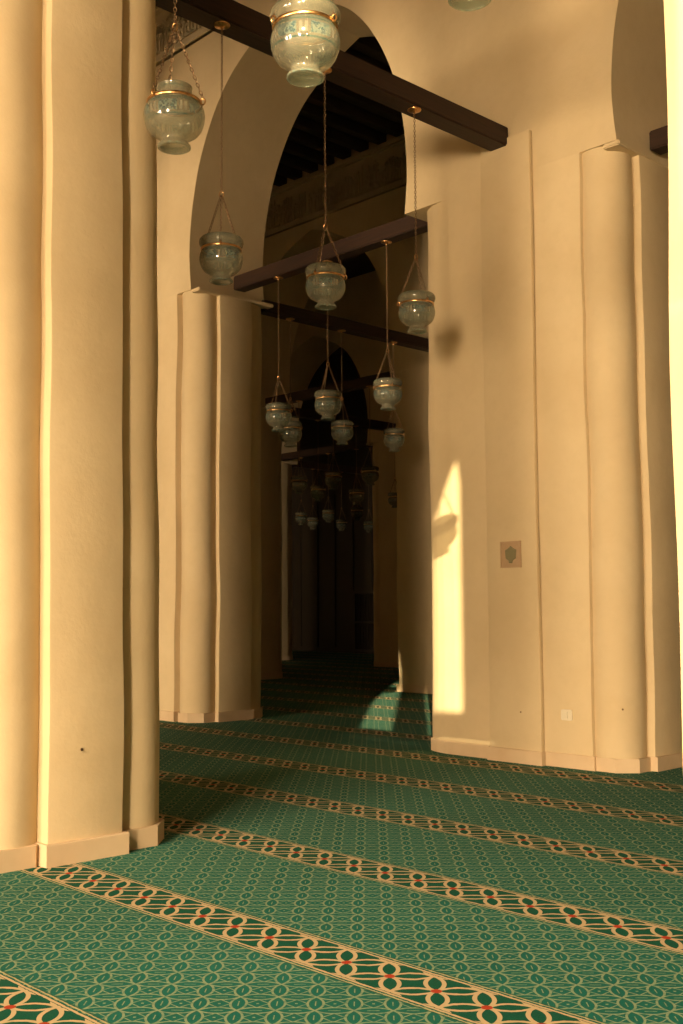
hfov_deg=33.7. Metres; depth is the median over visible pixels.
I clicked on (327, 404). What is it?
lamp
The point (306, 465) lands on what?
tie beam
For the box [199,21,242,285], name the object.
lamp
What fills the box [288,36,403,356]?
ceiling
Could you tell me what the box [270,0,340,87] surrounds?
lamp
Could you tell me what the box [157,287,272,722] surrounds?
pier
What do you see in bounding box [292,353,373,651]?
wall
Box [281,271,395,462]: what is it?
wall
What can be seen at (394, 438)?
lamp
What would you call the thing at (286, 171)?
joist
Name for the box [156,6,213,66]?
carved frieze
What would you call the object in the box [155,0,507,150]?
tie beam
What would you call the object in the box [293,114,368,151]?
joist
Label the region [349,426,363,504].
lamp
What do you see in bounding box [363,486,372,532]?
lamp
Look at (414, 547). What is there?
pier
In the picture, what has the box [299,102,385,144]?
joist
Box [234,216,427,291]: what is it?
tie beam
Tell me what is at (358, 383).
tie beam
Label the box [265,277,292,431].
lamp
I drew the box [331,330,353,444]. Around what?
lamp
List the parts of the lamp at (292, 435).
suspension chain, lamp shade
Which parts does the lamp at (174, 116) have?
chain, chain, lamp shade, suspension chain, chain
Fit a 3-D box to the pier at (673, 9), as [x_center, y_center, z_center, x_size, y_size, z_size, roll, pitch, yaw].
[2.210,-1.191,3.004,1.344,5.860,2.294,4,-7,-43]
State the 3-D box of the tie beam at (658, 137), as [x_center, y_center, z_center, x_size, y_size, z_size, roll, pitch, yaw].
[4.406,-3.723,9.562,0.200,0.190,3.930,4,-7,-43]
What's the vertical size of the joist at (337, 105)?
0.200 m
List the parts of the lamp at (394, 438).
lamp shade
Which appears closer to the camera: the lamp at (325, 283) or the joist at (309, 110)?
the lamp at (325, 283)
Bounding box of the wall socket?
[561,709,572,720]
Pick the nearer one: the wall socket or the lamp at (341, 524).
the wall socket
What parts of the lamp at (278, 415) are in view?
suspension chain, lamp shade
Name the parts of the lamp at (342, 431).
suspension chain, lamp shade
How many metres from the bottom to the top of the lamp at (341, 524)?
1.845 m
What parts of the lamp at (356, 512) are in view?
lamp shade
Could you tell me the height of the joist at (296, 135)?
0.200 m
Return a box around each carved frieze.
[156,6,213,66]
[264,134,406,238]
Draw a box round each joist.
[273,174,286,186]
[276,163,301,179]
[279,151,317,172]
[283,139,333,166]
[287,127,350,159]
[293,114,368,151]
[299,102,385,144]
[307,89,404,136]
[316,80,402,123]
[352,36,387,61]
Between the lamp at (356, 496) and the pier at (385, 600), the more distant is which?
the pier at (385, 600)
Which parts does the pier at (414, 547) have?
skirting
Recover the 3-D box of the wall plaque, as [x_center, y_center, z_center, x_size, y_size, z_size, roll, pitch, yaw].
[1.673,0.419,11.091,0.042,0.260,0.250,4,-7,-43]
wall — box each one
[156,0,668,300]
[261,134,428,407]
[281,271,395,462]
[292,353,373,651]
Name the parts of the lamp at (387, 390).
suspension chain, lamp shade, chain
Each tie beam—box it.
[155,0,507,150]
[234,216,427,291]
[261,300,428,351]
[265,371,394,405]
[281,440,372,460]
[290,407,395,430]
[292,461,361,474]
[649,125,667,154]
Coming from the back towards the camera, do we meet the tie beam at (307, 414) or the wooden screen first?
the wooden screen
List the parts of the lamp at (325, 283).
chain, chain, suspension chain, lamp shade, chain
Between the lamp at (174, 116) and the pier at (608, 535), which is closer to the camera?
the lamp at (174, 116)
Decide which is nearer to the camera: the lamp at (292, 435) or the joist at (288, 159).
the lamp at (292, 435)
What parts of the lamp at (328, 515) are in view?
lamp shade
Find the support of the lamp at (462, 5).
hanging from the tie beam
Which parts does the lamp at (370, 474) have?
suspension chain, lamp shade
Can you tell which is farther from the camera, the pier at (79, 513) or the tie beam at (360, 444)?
the tie beam at (360, 444)
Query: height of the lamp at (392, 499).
1.845 m
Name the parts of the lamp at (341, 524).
lamp shade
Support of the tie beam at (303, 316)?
attached to the pier at (210, 341)
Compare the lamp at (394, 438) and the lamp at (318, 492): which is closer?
the lamp at (394, 438)
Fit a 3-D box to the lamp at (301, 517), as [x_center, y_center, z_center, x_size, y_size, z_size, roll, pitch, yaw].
[-1.167,-0.598,32.485,0.358,1.955,0.350,4,-7,-43]
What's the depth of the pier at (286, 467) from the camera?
33.30 m
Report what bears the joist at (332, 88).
attached to the ceiling
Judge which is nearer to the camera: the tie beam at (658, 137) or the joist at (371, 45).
the tie beam at (658, 137)
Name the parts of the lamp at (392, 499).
lamp shade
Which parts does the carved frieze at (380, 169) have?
moulding, moulding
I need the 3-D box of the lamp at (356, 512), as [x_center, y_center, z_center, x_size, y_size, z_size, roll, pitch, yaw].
[0.424,-0.750,30.826,0.358,1.955,0.350,-4,-6,33]
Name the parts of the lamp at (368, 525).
lamp shade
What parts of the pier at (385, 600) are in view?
skirting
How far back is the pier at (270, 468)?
24.41 m
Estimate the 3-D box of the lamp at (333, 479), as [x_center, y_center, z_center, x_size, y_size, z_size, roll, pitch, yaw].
[-0.167,-1.431,22.840,0.350,1.955,0.358,-1,-5,6]
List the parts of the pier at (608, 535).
skirting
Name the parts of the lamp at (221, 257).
chain, chain, lamp shade, suspension chain, chain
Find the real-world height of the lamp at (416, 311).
2.130 m
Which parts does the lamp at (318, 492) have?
lamp shade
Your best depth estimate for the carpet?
6.02 m
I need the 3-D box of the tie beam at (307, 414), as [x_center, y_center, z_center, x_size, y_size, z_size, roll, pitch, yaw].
[0.564,-2.086,26.513,4.730,0.190,0.200,4,-7,-43]
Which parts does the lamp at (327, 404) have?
suspension chain, lamp shade, chain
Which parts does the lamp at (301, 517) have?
lamp shade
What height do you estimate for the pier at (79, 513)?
5.860 m
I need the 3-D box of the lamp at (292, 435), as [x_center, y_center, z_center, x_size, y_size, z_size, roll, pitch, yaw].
[-0.756,-1.908,16.585,0.358,1.905,0.350,4,-7,-43]
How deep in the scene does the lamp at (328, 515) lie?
31.48 m
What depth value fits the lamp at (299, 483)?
23.42 m
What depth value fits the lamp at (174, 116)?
6.24 m
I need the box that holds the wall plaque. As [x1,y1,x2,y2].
[500,541,521,567]
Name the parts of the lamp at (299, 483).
lamp shade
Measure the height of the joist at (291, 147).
0.200 m
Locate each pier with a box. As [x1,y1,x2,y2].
[0,0,163,873]
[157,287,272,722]
[260,407,282,679]
[281,461,297,659]
[366,441,398,667]
[395,365,432,693]
[427,139,682,772]
[664,0,682,749]
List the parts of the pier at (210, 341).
skirting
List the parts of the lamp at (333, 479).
lamp shade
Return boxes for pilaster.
[481,130,545,765]
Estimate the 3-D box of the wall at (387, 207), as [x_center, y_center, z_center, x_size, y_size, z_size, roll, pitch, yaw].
[2.607,-4.957,20.272,1.300,4.590,43.000,4,-7,-43]
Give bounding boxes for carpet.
[0,650,682,1023]
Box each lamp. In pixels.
[143,0,205,154]
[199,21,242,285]
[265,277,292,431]
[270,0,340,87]
[279,318,301,446]
[291,400,306,493]
[295,457,306,524]
[305,68,346,310]
[307,469,318,529]
[310,420,325,501]
[314,260,341,420]
[322,453,334,522]
[325,420,341,489]
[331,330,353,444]
[336,472,347,530]
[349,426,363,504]
[351,449,362,519]
[361,386,378,485]
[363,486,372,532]
[373,240,401,410]
[383,342,404,451]
[388,452,396,507]
[397,107,434,334]
[448,0,490,10]
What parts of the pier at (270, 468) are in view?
skirting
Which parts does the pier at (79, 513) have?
skirting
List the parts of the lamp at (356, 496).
lamp shade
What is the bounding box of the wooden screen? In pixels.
[353,590,373,653]
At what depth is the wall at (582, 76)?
12.23 m
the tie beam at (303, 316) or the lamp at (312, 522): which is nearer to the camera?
the tie beam at (303, 316)
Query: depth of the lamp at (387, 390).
13.33 m
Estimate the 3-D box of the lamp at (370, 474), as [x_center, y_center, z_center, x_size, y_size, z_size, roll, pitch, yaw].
[0.559,-1.500,22.083,0.350,1.955,0.358,3,-6,-34]
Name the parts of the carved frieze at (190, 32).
moulding, moulding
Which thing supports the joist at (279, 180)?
attached to the ceiling
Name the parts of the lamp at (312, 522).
lamp shade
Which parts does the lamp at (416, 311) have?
chain, suspension chain, lamp shade, chain, chain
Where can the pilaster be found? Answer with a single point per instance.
(507, 231)
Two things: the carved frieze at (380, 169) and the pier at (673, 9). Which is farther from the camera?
the carved frieze at (380, 169)

